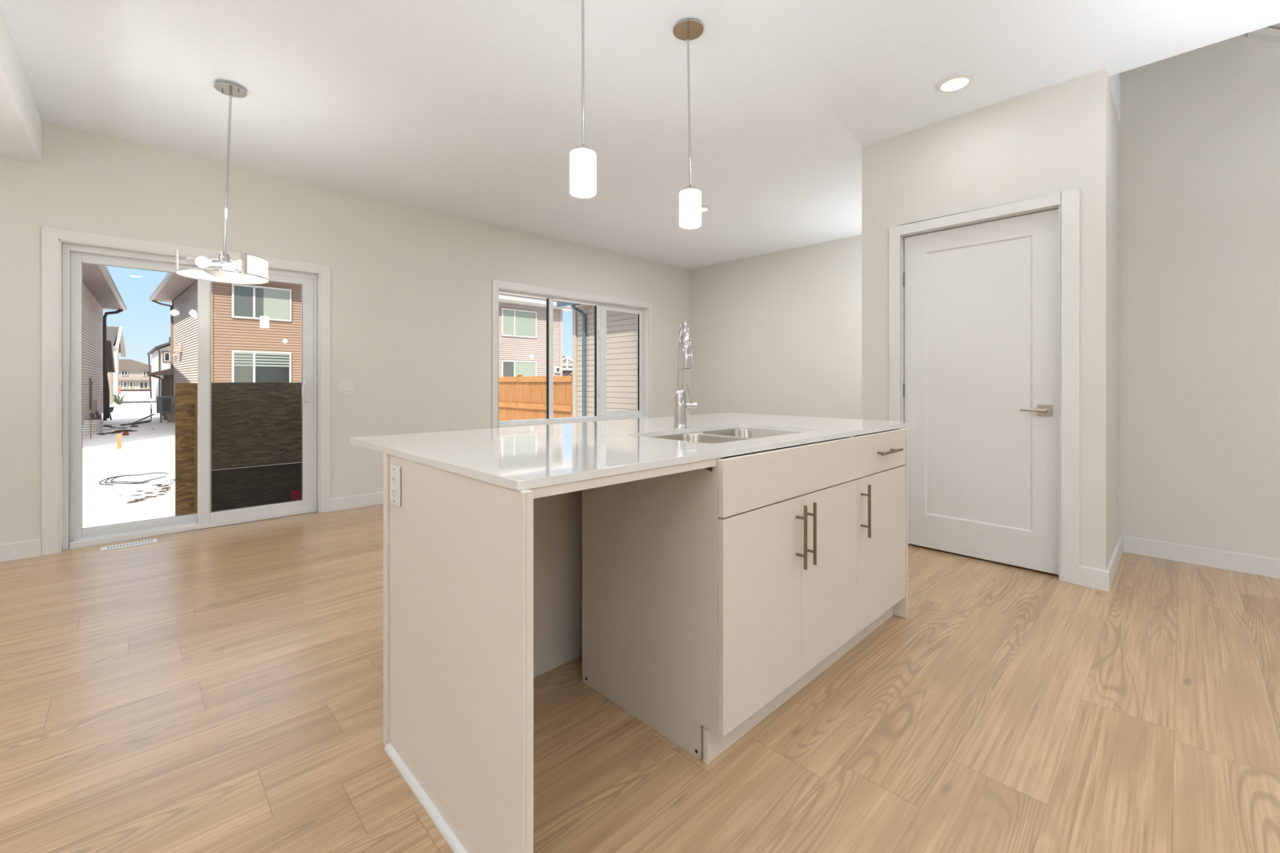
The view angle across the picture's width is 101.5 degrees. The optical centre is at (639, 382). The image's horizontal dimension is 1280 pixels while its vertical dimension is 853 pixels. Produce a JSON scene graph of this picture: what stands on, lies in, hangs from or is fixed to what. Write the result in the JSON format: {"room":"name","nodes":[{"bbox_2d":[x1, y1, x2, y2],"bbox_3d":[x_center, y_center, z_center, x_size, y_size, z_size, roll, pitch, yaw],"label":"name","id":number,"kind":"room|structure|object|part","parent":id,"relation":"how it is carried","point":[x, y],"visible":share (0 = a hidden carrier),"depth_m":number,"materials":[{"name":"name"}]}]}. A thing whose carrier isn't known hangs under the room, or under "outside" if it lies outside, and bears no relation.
{"room":"kitchen","nodes":[
{"label":"kitchen","id":0,"kind":"room"},
{"bbox_2d":[0,7,41,164],"bbox_3d":[-3.204,-1.541,1.281,1.964,0.278,3.892,0,0,-44],"label":"wall","id":1,"kind":"structure","parent":0,"point":[20,122],"depth_m":2.82,"materials":[{"name":"white paint"}]},
{"bbox_2d":[0,120,689,544],"bbox_3d":[-2.317,-0.284,4.957,8.644,2.792,0.170,0,0,-44],"label":"wall","id":2,"kind":"structure","parent":0,"point":[411,286],"depth_m":4.60,"materials":[{"name":"paint"}]},
{"bbox_2d":[0,538,41,561],"bbox_3d":[-4.550,1.059,2.677,1.963,0.105,0.014,0,0,-44],"label":"baseboard","id":3,"kind":"structure","parent":2,"relation":"attached to","point":[28,548],"depth_m":3.29,"materials":[{"name":"white paint"}]},
{"bbox_2d":[41,226,330,555],"bbox_3d":[-3.309,0.056,3.986,1.640,2.117,0.177,0,0,-44],"label":"door","id":4,"kind":"structure","parent":2,"relation":"in","point":[64,252],"depth_m":3.69,"materials":[{"name":"white paint"}]},
{"bbox_3d":[-3.589,0.095,3.797,0.738,1.957,0.040,0,0,-44],"label":"fixed panel","id":5,"kind":"part","parent":4,"relation":"part of","materials":[{"name":"clear glass"}]},
{"bbox_3d":[-3.075,0.095,4.224,0.758,1.957,0.040,0,0,-44],"label":"sliding panel","id":6,"kind":"part","parent":4,"relation":"part of","materials":[{"name":"white plastic"}]},
{"bbox_3d":[-2.820,0.077,4.407,0.033,0.193,0.084,0,0,-1],"label":"handle","id":7,"kind":"part","parent":4,"relation":"part of","materials":[{"name":"white plastic"}]},
{"bbox_2d":[337,381,353,394],"bbox_3d":[-2.576,0.049,4.581,0.124,0.118,0.012,0,0,-44],"label":"light switch","id":8,"kind":"object","parent":2,"relation":"attached to","point":[344,387],"visible":1,"depth_m":4.58,"materials":[{"name":"white plastic"}]},
{"bbox_2d":[330,492,383,511],"bbox_3d":[-0.956,1.059,6.141,4.741,0.105,0.014,0,0,-44],"label":"baseboard","id":9,"kind":"structure","parent":2,"relation":"attached to","point":[367,500],"depth_m":4.63,"materials":[{"name":"white paint"}]},
{"bbox_2d":[492,279,651,428],"bbox_3d":[-0.765,-0.275,6.441,2.388,1.638,0.182,0,0,-44],"label":"window","id":10,"kind":"structure","parent":2,"relation":"in","point":[602,304],"depth_m":6.63,"materials":[{"name":"white paint"}]},
{"bbox_3d":[-0.252,-0.279,6.971,0.728,1.421,0.028,0,0,-44],"label":"sash","id":11,"kind":"part","parent":10,"relation":"part of","materials":[{"name":"white plastic"}]},
{"bbox_2d":[0,503,1279,852],"bbox_3d":[0.738,1.222,1.788,8.644,0.220,9.050,0,0,-44],"label":"floor","id":12,"kind":"structure","parent":0,"point":[219,689],"depth_m":1.72,"materials":[{"name":"brown wood"}]},
{"bbox_2d":[100,538,157,551],"bbox_3d":[-3.486,1.109,3.572,0.278,0.005,0.107,0,0,-44],"label":"floor vent","id":13,"kind":"object","parent":12,"relation":"in","point":[154,540],"visible":1,"depth_m":3.56,"materials":[{"name":"white plastic"}]},
{"bbox_2d":[383,453,533,852],"bbox_3d":[-0.494,0.664,1.335,0.059,0.894,0.808,0,0,-44],"label":"island end panel","id":14,"kind":"object","parent":12,"relation":"on","point":[458,548],"visible":0.92,"depth_m":1.24,"materials":[{"name":"laminate"}]},
{"bbox_2d":[390,464,400,506],"bbox_3d":[-0.722,0.304,1.543,0.009,0.116,0.072,0,0,-44],"label":"electrical outlet","id":15,"kind":"object","parent":14,"relation":"attached to","point":[395,471],"visible":1,"depth_m":1.53,"materials":[{"name":"white plastic"}]},
{"bbox_2d":[391,473,395,497],"bbox_3d":[-0.725,0.304,1.541,0.002,0.068,0.034,0,0,-44],"label":"receptacle","id":16,"kind":"object","parent":15,"relation":"attached to","point":[393,475],"depth_m":1.54,"materials":[{"name":"white plastic"}]},
{"bbox_3d":[-0.504,1.104,1.314,0.015,0.016,0.758,0,0,-44],"label":"shoe moulding","id":17,"kind":"part","parent":14,"relation":"part of","materials":[{"name":"white paint"}]},
{"bbox_2d":[533,490,582,678],"bbox_3d":[-0.036,0.664,2.323,2.027,0.894,0.016,0,0,-44],"label":"panel","id":18,"kind":"object","parent":12,"relation":"on","point":[557,518],"visible":0.02,"depth_m":2.03,"materials":[{"name":"laminate"}]},
{"bbox_2d":[582,429,857,759],"bbox_3d":[0.337,0.665,2.000,0.880,0.894,0.688,0,0,-44],"label":"base cabinet","id":19,"kind":"object","parent":12,"relation":"on","point":[708,593],"visible":0.86,"depth_m":1.68,"materials":[{"name":"laminate"}]},
{"bbox_2d":[350,412,915,490],"bbox_3d":[0.166,0.207,2.231,2.235,0.020,1.139,0,0,-44],"label":"countertop","id":20,"kind":"structure","parent":19,"relation":"on","point":[519,458],"depth_m":1.66,"materials":[{"name":"white stone"}]},
{"bbox_2d":[527,458,715,498],"bbox_3d":[-0.013,0.229,1.286,0.621,0.022,0.019,0,0,-44],"label":"support rail","id":21,"kind":"object","parent":20,"relation":"attached to","point":[539,492],"visible":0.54,"depth_m":1.23,"materials":[{"name":"laminate"}]},
{"bbox_2d":[673,321,697,427],"bbox_3d":[0.181,-0.029,2.221,0.101,0.454,0.212,0,0,13],"label":"kitchen faucet","id":22,"kind":"object","parent":20,"relation":"on","point":[684,352],"visible":1,"depth_m":2.28,"materials":[{"name":"silver metal"}]},
{"bbox_3d":[0.185,-0.109,2.215,0.026,0.294,0.196,0,0,-4],"label":"spout","id":23,"kind":"part","parent":22,"relation":"part of","materials":[{"name":"silver metal"}]},
{"bbox_3d":[0.224,0.060,2.300,0.050,0.105,0.021,0,0,0],"label":"handle lever","id":24,"kind":"part","parent":22,"relation":"part of","materials":[{"name":"silver metal"}]},
{"bbox_2d":[648,427,810,458],"bbox_3d":[0.355,0.315,2.087,0.778,0.195,0.453,0,0,-44],"label":"sink","id":25,"kind":"object","parent":20,"relation":"in","point":[720,436],"visible":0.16,"depth_m":2.18,"materials":[{"name":"silver metal"}]},
{"bbox_3d":[0.226,0.315,1.964,0.348,0.195,0.390,0,0,-44],"label":"bowl","id":26,"kind":"part","parent":25,"relation":"part of","materials":[{"name":"silver metal"}]},
{"bbox_3d":[0.491,0.315,2.219,0.330,0.195,0.390,0,0,-44],"label":"bowl","id":27,"kind":"part","parent":25,"relation":"part of","materials":[{"name":"silver metal"}]},
{"bbox_3d":[0.387,0.697,1.636,0.438,0.614,0.018,0,0,-44],"label":"cabinet door","id":28,"kind":"part","parent":19,"relation":"part of","materials":[{"name":"laminate"}]},
{"bbox_3d":[0.539,0.515,1.743,0.012,0.210,0.039,0,0,-44],"label":"bar handle","id":29,"kind":"part","parent":19,"relation":"part of","materials":[{"name":"brown metal"}]},
{"bbox_3d":[0.585,0.515,1.788,0.012,0.210,0.039,0,0,-44],"label":"bar handle","id":30,"kind":"part","parent":19,"relation":"part of","materials":[{"name":"brown metal"}]},
{"bbox_3d":[0.703,0.697,1.941,0.436,0.614,0.018,0,0,-44],"label":"cabinet door","id":31,"kind":"part","parent":19,"relation":"part of","materials":[{"name":"laminate"}]},
{"bbox_2d":[702,606,893,764],"bbox_3d":[0.696,1.061,2.013,1.404,0.101,0.016,0,0,-44],"label":"toe kick","id":32,"kind":"object","parent":12,"relation":"on","point":[713,744],"visible":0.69,"depth_m":1.78,"materials":[{"name":"laminate"}]},
{"bbox_2d":[851,428,907,633],"bbox_3d":[0.851,0.665,2.495,0.546,0.893,0.688,0,0,-44],"label":"base cabinet","id":33,"kind":"object","parent":12,"relation":"on","point":[882,479],"visible":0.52,"depth_m":2.26,"materials":[{"name":"laminate"}]},
{"bbox_3d":[0.906,0.515,2.097,0.012,0.210,0.039,0,0,-44],"label":"bar handle","id":34,"kind":"part","parent":33,"relation":"part of","materials":[{"name":"brown metal"}]},
{"bbox_3d":[1.050,0.302,2.276,0.525,0.164,0.018,0,0,-44],"label":"drawer","id":35,"kind":"part","parent":33,"relation":"part of","materials":[{"name":"laminate"}]},
{"bbox_3d":[1.077,0.300,2.262,0.226,0.012,0.039,0,0,-44],"label":"bar handle","id":36,"kind":"part","parent":33,"relation":"part of","materials":[{"name":"brown metal"}]},
{"bbox_3d":[1.029,0.663,2.691,0.016,0.889,0.652,0,0,-44],"label":"panel","id":37,"kind":"part","parent":33,"relation":"part of","materials":[{"name":"laminate"}]},
{"bbox_2d":[0,0,1279,269],"bbox_3d":[0.699,-1.830,1.828,8.644,0.300,8.862,0,0,-44],"label":"ceiling","id":38,"kind":"structure","parent":0,"point":[472,109],"depth_m":2.92,"materials":[{"name":"white paint"}]},
{"bbox_2d":[175,80,268,284],"bbox_3d":[-2.364,-1.134,2.971,0.414,1.091,0.410,0,0,-44],"label":"chandelier","id":39,"kind":"object","parent":38,"relation":"hanging from","point":[254,269],"visible":1,"depth_m":2.96,"materials":[{"name":"silver metal"}]},
{"bbox_2d":[195,257,221,267],"bbox_3d":[-2.400,-0.663,2.909,0.111,0.060,0.062,0,0,-44],"label":"bulb","id":40,"kind":"object","parent":39,"relation":"attached to","point":[202,262],"depth_m":2.89,"materials":[{"name":"white"}]},
{"bbox_2d":[177,267,266,283],"bbox_3d":[-2.363,-0.598,2.973,0.394,0.016,0.394,0,0,-44],"label":"diffuser","id":41,"kind":"object","parent":39,"relation":"attached to","point":[246,276],"depth_m":2.92,"materials":[{"name":"white glass"}]},
{"bbox_2d":[222,266,235,271],"bbox_3d":[-2.393,-0.663,3.040,0.068,0.060,0.111,0,0,-44],"label":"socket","id":42,"kind":"object","parent":39,"relation":"attached to","point":[225,268],"depth_m":3.04,"materials":[{"name":"white"}]},
{"bbox_3d":[-2.327,-1.189,2.972,0.103,0.938,0.015,0,0,1],"label":"rod","id":43,"kind":"part","parent":39,"relation":"part of","materials":[{"name":"silver metal"}]},
{"bbox_2d":[225,259,240,270],"bbox_3d":[-2.290,-0.663,2.967,0.094,0.060,0.100,0,0,-44],"label":"socket","id":44,"kind":"object","parent":39,"relation":"attached to","point":[228,263],"depth_m":2.95,"materials":[{"name":"white"}]},
{"bbox_3d":[-2.179,-0.654,3.002,0.034,0.104,0.216,0,0,-9],"label":"glass panel","id":45,"kind":"part","parent":39,"relation":"part of","materials":[{"name":"white glass"}]},
{"bbox_2d":[569,0,595,198],"bbox_3d":[-0.224,-1.211,2.051,0.144,0.939,0.144,0,0,-44],"label":"pendant light","id":46,"kind":"object","parent":38,"relation":"hanging from","point":[582,158],"visible":1,"depth_m":2.02,"materials":[{"name":"white glass"}]},
{"bbox_3d":[-0.224,-1.293,2.054,0.014,0.750,0.019,0,0,-5],"label":"rod","id":47,"kind":"part","parent":46,"relation":"part of","materials":[{"name":"silver metal"}]},
{"bbox_3d":[-0.224,-0.822,2.058,0.103,0.162,0.103,0,0,-44],"label":"lamp shade","id":48,"kind":"part","parent":46,"relation":"part of","materials":[{"name":"white glass"}]},
{"bbox_2d":[672,18,703,228],"bbox_3d":[0.228,-1.211,2.480,0.144,0.939,0.144,0,0,-44],"label":"pendant light","id":49,"kind":"object","parent":38,"relation":"hanging from","point":[690,198],"visible":1,"depth_m":2.46,"materials":[{"name":"white glass"}]},
{"bbox_3d":[0.233,-1.293,2.479,0.023,0.750,0.014,0,0,5],"label":"rod","id":50,"kind":"part","parent":49,"relation":"part of","materials":[{"name":"silver metal"}]},
{"bbox_3d":[0.239,-0.822,2.480,0.103,0.162,0.103,0,0,-44],"label":"lamp shade","id":51,"kind":"part","parent":49,"relation":"part of","materials":[{"name":"white glass"}]},
{"bbox_2d":[701,204,710,212],"bbox_3d":[0.588,-1.672,5.053,0.178,0.016,0.178,0,0,-44],"label":"recessed light","id":52,"kind":"object","parent":38,"relation":"in","point":[704,208],"visible":0.46,"depth_m":5.02,"materials":[{"name":"white"}]},
{"bbox_2d":[701,207,707,212],"bbox_3d":[0.588,-1.667,5.053,0.140,0.002,0.140,0,0,-44],"label":"diffuser","id":53,"kind":"object","parent":52,"relation":"attached to","point":[703,209],"depth_m":5.04,"materials":[{"name":"white"}]},
{"bbox_2d":[936,72,973,93],"bbox_3d":[1.762,-1.672,2.929,0.178,0.016,0.178,0,0,-44],"label":"recessed light","id":54,"kind":"object","parent":38,"relation":"in","point":[954,82],"visible":1,"depth_m":2.91,"materials":[{"name":"white plastic"}]},
{"bbox_2d":[940,77,969,91],"bbox_3d":[1.762,-1.667,2.929,0.140,0.002,0.140,0,0,-44],"label":"diffuser","id":55,"kind":"object","parent":54,"relation":"attached to","point":[947,84],"depth_m":2.92,"materials":[{"name":"white"}]},
{"bbox_2d":[673,390,687,427],"bbox_3d":[0.179,0.116,2.300,0.060,0.163,0.060,0,0,-44],"label":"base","id":56,"kind":"object","parent":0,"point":[681,405],"depth_m":2.28,"materials":[{"name":"silver metal"}]},
{"bbox_2d":[689,234,862,419],"bbox_3d":[2.468,-0.284,6.113,0.150,2.792,4.807,0,0,-44],"label":"wall","id":57,"kind":"structure","parent":0,"point":[780,333],"depth_m":6.69,"materials":[{"name":"paint"}]},
{"bbox_2d":[862,67,1119,570],"bbox_3d":[2.833,-0.284,4.033,2.210,2.792,1.305,0,0,-44],"label":"wall","id":58,"kind":"structure","parent":0,"point":[1063,136],"depth_m":3.09,"materials":[{"name":"paint"}]},
{"bbox_2d":[888,188,1079,585],"bbox_3d":[2.105,0.025,3.272,0.136,2.174,1.006,0,0,-44],"label":"door","id":59,"kind":"structure","parent":58,"relation":"in","point":[984,303],"depth_m":3.22,"materials":[{"name":"white paint"}]},
{"bbox_3d":[2.285,0.163,3.035,0.057,0.022,0.124,0,0,-44],"label":"handle","id":60,"kind":"part","parent":59,"relation":"part of","materials":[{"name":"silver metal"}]},
{"bbox_2d":[1079,565,1109,591],"bbox_3d":[2.453,1.059,2.825,0.014,0.105,0.121,0,0,-44],"label":"baseboard","id":61,"kind":"structure","parent":58,"relation":"attached to","point":[1090,577],"depth_m":2.82,"materials":[{"name":"white paint"}]},
{"bbox_2d":[1106,534,1123,589],"bbox_3d":[2.834,1.059,3.118,0.941,0.105,0.014,0,0,-44],"label":"baseboard","id":62,"kind":"structure","parent":58,"relation":"attached to","point":[1112,567],"depth_m":3.07,"materials":[{"name":"white paint"}]},
{"bbox_2d":[1120,22,1279,559],"bbox_3d":[4.529,-1.688,2.146,0.150,5.600,4.005,0,0,-44],"label":"wall","id":63,"kind":"structure","parent":0,"point":[1200,127],"depth_m":3.18,"materials":[{"name":"paint"}]},
{"bbox_2d":[1122,535,1279,578],"bbox_3d":[4.511,1.059,2.046,0.014,0.105,3.885,0,0,-44],"label":"baseboard","id":64,"kind":"structure","parent":63,"relation":"attached to","point":[1251,564],"depth_m":3.17,"materials":[{"name":"white paint"}]},
{"bbox_2d":[1247,26,1279,43],"bbox_3d":[4.089,-1.436,2.440,0.075,1.235,1.638,0,0,-44],"label":"trim","id":65,"kind":"structure","parent":63,"relation":"attached to","point":[1269,34],"depth_m":2.97,"materials":[{"name":"white paint"}]},
{"label":"outside","id":66,"kind":"structure","parent":0,"visible":0},
{"bbox_2d":[82,391,300,528],"bbox_3d":[-62.198,2.012,78.939,320.000,0.100,320.000,0,0,-44],"label":"ground","id":67,"kind":"structure","parent":66,"point":[146,450],"depth_m":12.17,"materials":[{"name":"white snow"}]},
{"bbox_2d":[82,418,103,434],"bbox_3d":[-21.148,1.712,20.172,0.645,0.540,1.290,0,0,-44],"label":"window well","id":68,"kind":"object","parent":67,"relation":"on","point":[97,424],"visible":0.85,"depth_m":19.88,"materials":[{"name":"silver metal"}]},
{"bbox_2d":[82,263,126,423],"bbox_3d":[-24.662,-1.610,19.146,8.260,7.156,19.200,0,0,-44],"label":"house","id":69,"kind":"structure","parent":67,"relation":"on","point":[100,292],"depth_m":21.99,"materials":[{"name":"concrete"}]},
{"bbox_2d":[109,406,114,420],"bbox_3d":[-27.542,1.629,27.134,0.400,0.674,0.700,0,0,-44],"label":"planter box","id":70,"kind":"object","parent":67,"relation":"on","point":[111,408],"visible":0.41,"depth_m":27.03,"materials":[{"name":"grey"}]},
{"bbox_2d":[102,326,125,404],"bbox_3d":[-52.286,-1.663,47.243,8.280,7.250,9.400,0,0,-44],"label":"house","id":71,"kind":"structure","parent":67,"relation":"on","point":[113,334],"depth_m":46.65,"materials":[{"name":"beige"}]},
{"bbox_3d":[-46.942,0.487,46.346,0.230,2.750,0.090,0,0,-44],"label":"door","id":72,"kind":"part","parent":71,"relation":"part of","materials":[{"name":"white"}]},
{"bbox_2d":[112,394,124,404],"bbox_3d":[-45.175,1.519,45.347,0.742,0.935,0.060,0,0,-44],"label":"shrub","id":73,"kind":"object","parent":67,"relation":"on","point":[119,401],"visible":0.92,"depth_m":45.32,"materials":[{"name":"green plant"}]},
{"bbox_2d":[116,433,121,448],"bbox_3d":[-15.313,1.742,15.379,0.100,0.440,0.020,0,0,-44],"label":"stake","id":74,"kind":"object","parent":67,"relation":"on","point":[118,436],"visible":1,"depth_m":15.38,"materials":[{"name":"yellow wood"}]},
{"bbox_2d":[97,423,154,435],"bbox_3d":[-22.291,1.948,22.453,2.062,0.062,7.617,0,0,-44],"label":"debris specks","id":75,"kind":"object","parent":67,"relation":"on","point":[133,424],"visible":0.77,"depth_m":21.23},
{"bbox_2d":[122,431,128,435],"bbox_3d":[-19.001,1.912,19.325,0.171,0.198,0.180,0,0,-44],"label":"tuft","id":76,"kind":"object","parent":67,"relation":"on","point":[125,433],"visible":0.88,"depth_m":19.27,"materials":[{"name":"brown"}]},
{"bbox_2d":[98,471,168,485],"bbox_3d":[-10.062,1.926,10.434,1.012,0.053,1.327,0,0,-44],"label":"coil","id":77,"kind":"object","parent":67,"relation":"on","point":[113,482],"visible":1,"depth_m":10.19,"materials":[{"name":"black"}]},
{"bbox_2d":[119,359,151,389],"bbox_3d":[-118.328,-1.663,122.477,17.200,7.350,13.000,0,0,-44],"label":"house","id":78,"kind":"structure","parent":67,"relation":"on","point":[132,374],"depth_m":118.96,"materials":[{"name":"beige plastic"}]},
{"bbox_2d":[120,389,151,391],"bbox_3d":[-105.970,1.762,113.833,10.600,0.400,1.000,0,0,-44],"label":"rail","id":79,"kind":"object","parent":67,"relation":"on","point":[122,390],"visible":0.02,"depth_m":111.30,"materials":[{"name":"white"}]},
{"bbox_2d":[120,400,155,403],"bbox_3d":[-48.596,1.941,50.686,3.638,0.096,4.539,0,0,-44],"label":"strip","id":80,"kind":"object","parent":67,"relation":"on","point":[155,401],"visible":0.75,"depth_m":50.53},
{"bbox_2d":[132,413,154,424],"bbox_3d":[-23.288,1.735,24.434,0.277,0.473,1.251,0,0,-6],"label":"scrap","id":81,"kind":"object","parent":67,"relation":"on","point":[137,422],"visible":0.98,"depth_m":24.45,"materials":[{"name":"grey"}]},
{"bbox_2d":[119,479,175,503],"bbox_3d":[-8.834,1.957,9.457,0.778,0.024,2.393,0,0,-32],"label":"dry grass","id":82,"kind":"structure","parent":67,"relation":"on","point":[167,487],"depth_m":9.24,"materials":[{"name":"brown plant"}]},
{"bbox_2d":[146,337,170,399],"bbox_3d":[-50.954,-2.913,60.610,8.850,9.750,11.000,0,0,-44],"label":"house","id":83,"kind":"structure","parent":67,"relation":"on","point":[161,354],"depth_m":55.40,"materials":[{"name":"beige"}]},
{"bbox_2d":[155,395,175,422],"bbox_3d":[-23.182,1.322,25.622,0.740,1.280,0.530,0,0,-44],"label":"air conditioner","id":84,"kind":"object","parent":67,"relation":"on","point":[164,404],"visible":0.8,"depth_m":25.47,"materials":[{"name":"grey metal"}]},
{"bbox_3d":[-23.192,1.092,25.632,0.740,0.820,0.500,0,0,-44],"label":"casing","id":85,"kind":"part","parent":84,"relation":"part of","materials":[{"name":"grey metal"}]},
{"bbox_2d":[195,393,197,513],"bbox_3d":[-3.545,1.002,4.195,0.038,1.820,0.037,0,0,-44],"label":"stud","id":86,"kind":"object","parent":67,"relation":"on","point":[196,394],"visible":0.21,"depth_m":4.17,"materials":[{"name":"brown wood"}]},
{"bbox_2d":[175,382,197,515],"bbox_3d":[-3.594,0.959,4.183,0.185,1.906,0.012,0,0,-44],"label":"sheet","id":87,"kind":"object","parent":86,"relation":"attached to","point":[185,393],"visible":0.43,"depth_m":4.16,"materials":[{"name":"brown wood"}]},
{"bbox_2d":[146,272,302,420],"bbox_3d":[-18.894,-2.113,27.052,9.460,8.150,15.820,0,0,-44],"label":"house","id":88,"kind":"structure","parent":67,"relation":"on","point":[256,328],"depth_m":21.09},
{"bbox_3d":[-23.951,-1.363,26.880,0.140,5.650,0.150,0,0,-44],"label":"corner trim","id":89,"kind":"part","parent":88,"relation":"part of","materials":[{"name":"beige plastic"}]},
{"bbox_2d":[173,342,182,352],"bbox_3d":[-21.772,-1.638,24.605,0.300,0.450,0.450,0,0,-44],"label":"vent hood","id":90,"kind":"object","parent":88,"relation":"attached to","point":[179,348],"depth_m":24.51,"materials":[{"name":"beige"}]},
{"bbox_3d":[-16.253,-1.363,19.765,0.170,5.650,0.180,0,0,-44],"label":"corner trim","id":91,"kind":"part","parent":88,"relation":"part of","materials":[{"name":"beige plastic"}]},
{"bbox_2d":[234,351,288,366],"bbox_3d":[-15.021,-0.894,20.815,1.780,0.532,0.011,0,0,-44],"label":"blind","id":92,"kind":"object","parent":88,"relation":"hanging from","point":[241,358],"depth_m":20.79,"materials":[{"name":"grey plastic"}]},
{"bbox_2d":[263,288,288,319],"bbox_3d":[-14.692,-3.148,21.136,0.860,1.160,0.008,0,0,-44],"label":"curtain","id":93,"kind":"object","parent":88,"relation":"hanging from","point":[276,301],"depth_m":21.13,"materials":[{"name":"grey fabric"}]},
{"bbox_2d":[211,462,302,511],"bbox_3d":[-3.150,1.317,4.609,1.038,1.190,0.015,0,0,-44],"label":"sheet","id":94,"kind":"object","parent":67,"relation":"on","point":[247,486],"visible":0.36,"depth_m":4.47,"materials":[{"name":"black"}]},
{"bbox_2d":[211,382,302,470],"bbox_3d":[-3.151,0.361,4.610,1.038,0.718,0.012,0,0,-44],"label":"privacy screen","id":95,"kind":"object","parent":94,"relation":"on","point":[254,424],"visible":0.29,"depth_m":4.47,"materials":[{"name":"brown wood"}]},
{"bbox_2d":[498,372,572,421],"bbox_3d":[-4.220,0.739,15.049,0.170,1.945,7.728,0,0,-44],"label":"fence","id":96,"kind":"object","parent":67,"relation":"on","point":[520,397],"visible":0.26,"depth_m":13.54,"materials":[{"name":"orange wood"}]},
{"bbox_3d":[-4.119,0.622,14.850,0.040,0.140,2.380,0,0,-44],"label":"rail","id":97,"kind":"part","parent":96,"relation":"part of","materials":[{"name":"brown wood"}]},
{"bbox_3d":[-4.119,-0.079,14.850,0.040,0.142,2.380,0,0,-44],"label":"rail","id":98,"kind":"part","parent":96,"relation":"part of","materials":[{"name":"brown wood"}]},
{"bbox_3d":[-2.425,0.622,13.093,0.040,0.140,2.380,0,0,-44],"label":"rail","id":99,"kind":"part","parent":96,"relation":"part of","materials":[{"name":"brown wood"}]},
{"bbox_3d":[-2.425,-0.079,13.093,0.040,0.142,2.380,0,0,-44],"label":"rail","id":100,"kind":"part","parent":96,"relation":"part of","materials":[{"name":"brown wood"}]},
{"bbox_2d":[498,293,572,377],"bbox_3d":[-10.672,-2.253,32.456,8.120,8.430,11.890,0,0,-44],"label":"house","id":101,"kind":"structure","parent":67,"relation":"on","point":[522,319],"depth_m":29.20,"materials":[{"name":"concrete"}]},
{"bbox_2d":[553,366,559,373],"bbox_3d":[-4.877,-0.728,30.723,0.380,0.360,0.190,0,0,-44],"label":"vent","id":102,"kind":"object","parent":101,"relation":"attached to","point":[556,369],"depth_m":30.62,"materials":[{"name":"white plastic"}]},
{"bbox_3d":[-4.709,-1.398,31.017,0.170,5.820,0.160,0,0,-44],"label":"corner trim","id":103,"kind":"part","parent":101,"relation":"part of","materials":[{"name":"beige plastic"}]},
{"bbox_2d":[562,355,572,376],"bbox_3d":[-15.674,-1.463,88.670,11.500,6.850,10.560,0,0,-44],"label":"house","id":104,"kind":"structure","parent":67,"relation":"on","point":[566,364],"depth_m":85.33,"materials":[{"name":"grey"}]},
{"bbox_3d":[-11.869,-3.038,85.227,8.149,2.383,0.320,0,0,-44],"label":"gable trim","id":105,"kind":"part","parent":104,"relation":"part of","materials":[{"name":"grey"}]},
{"bbox_2d":[556,301,637,417],"bbox_3d":[1.432,-0.413,12.117,5.120,4.750,4.260,0,0,-44],"label":"house","id":106,"kind":"structure","parent":67,"relation":"on","point":[621,327],"depth_m":11.20,"materials":[{"name":"concrete"}]},
{"bbox_3d":[-1.468,0.002,12.085,0.140,3.420,0.120,0,0,-44],"label":"corner trim","id":107,"kind":"part","parent":106,"relation":"part of","materials":[{"name":"beige plastic"}]}
]}

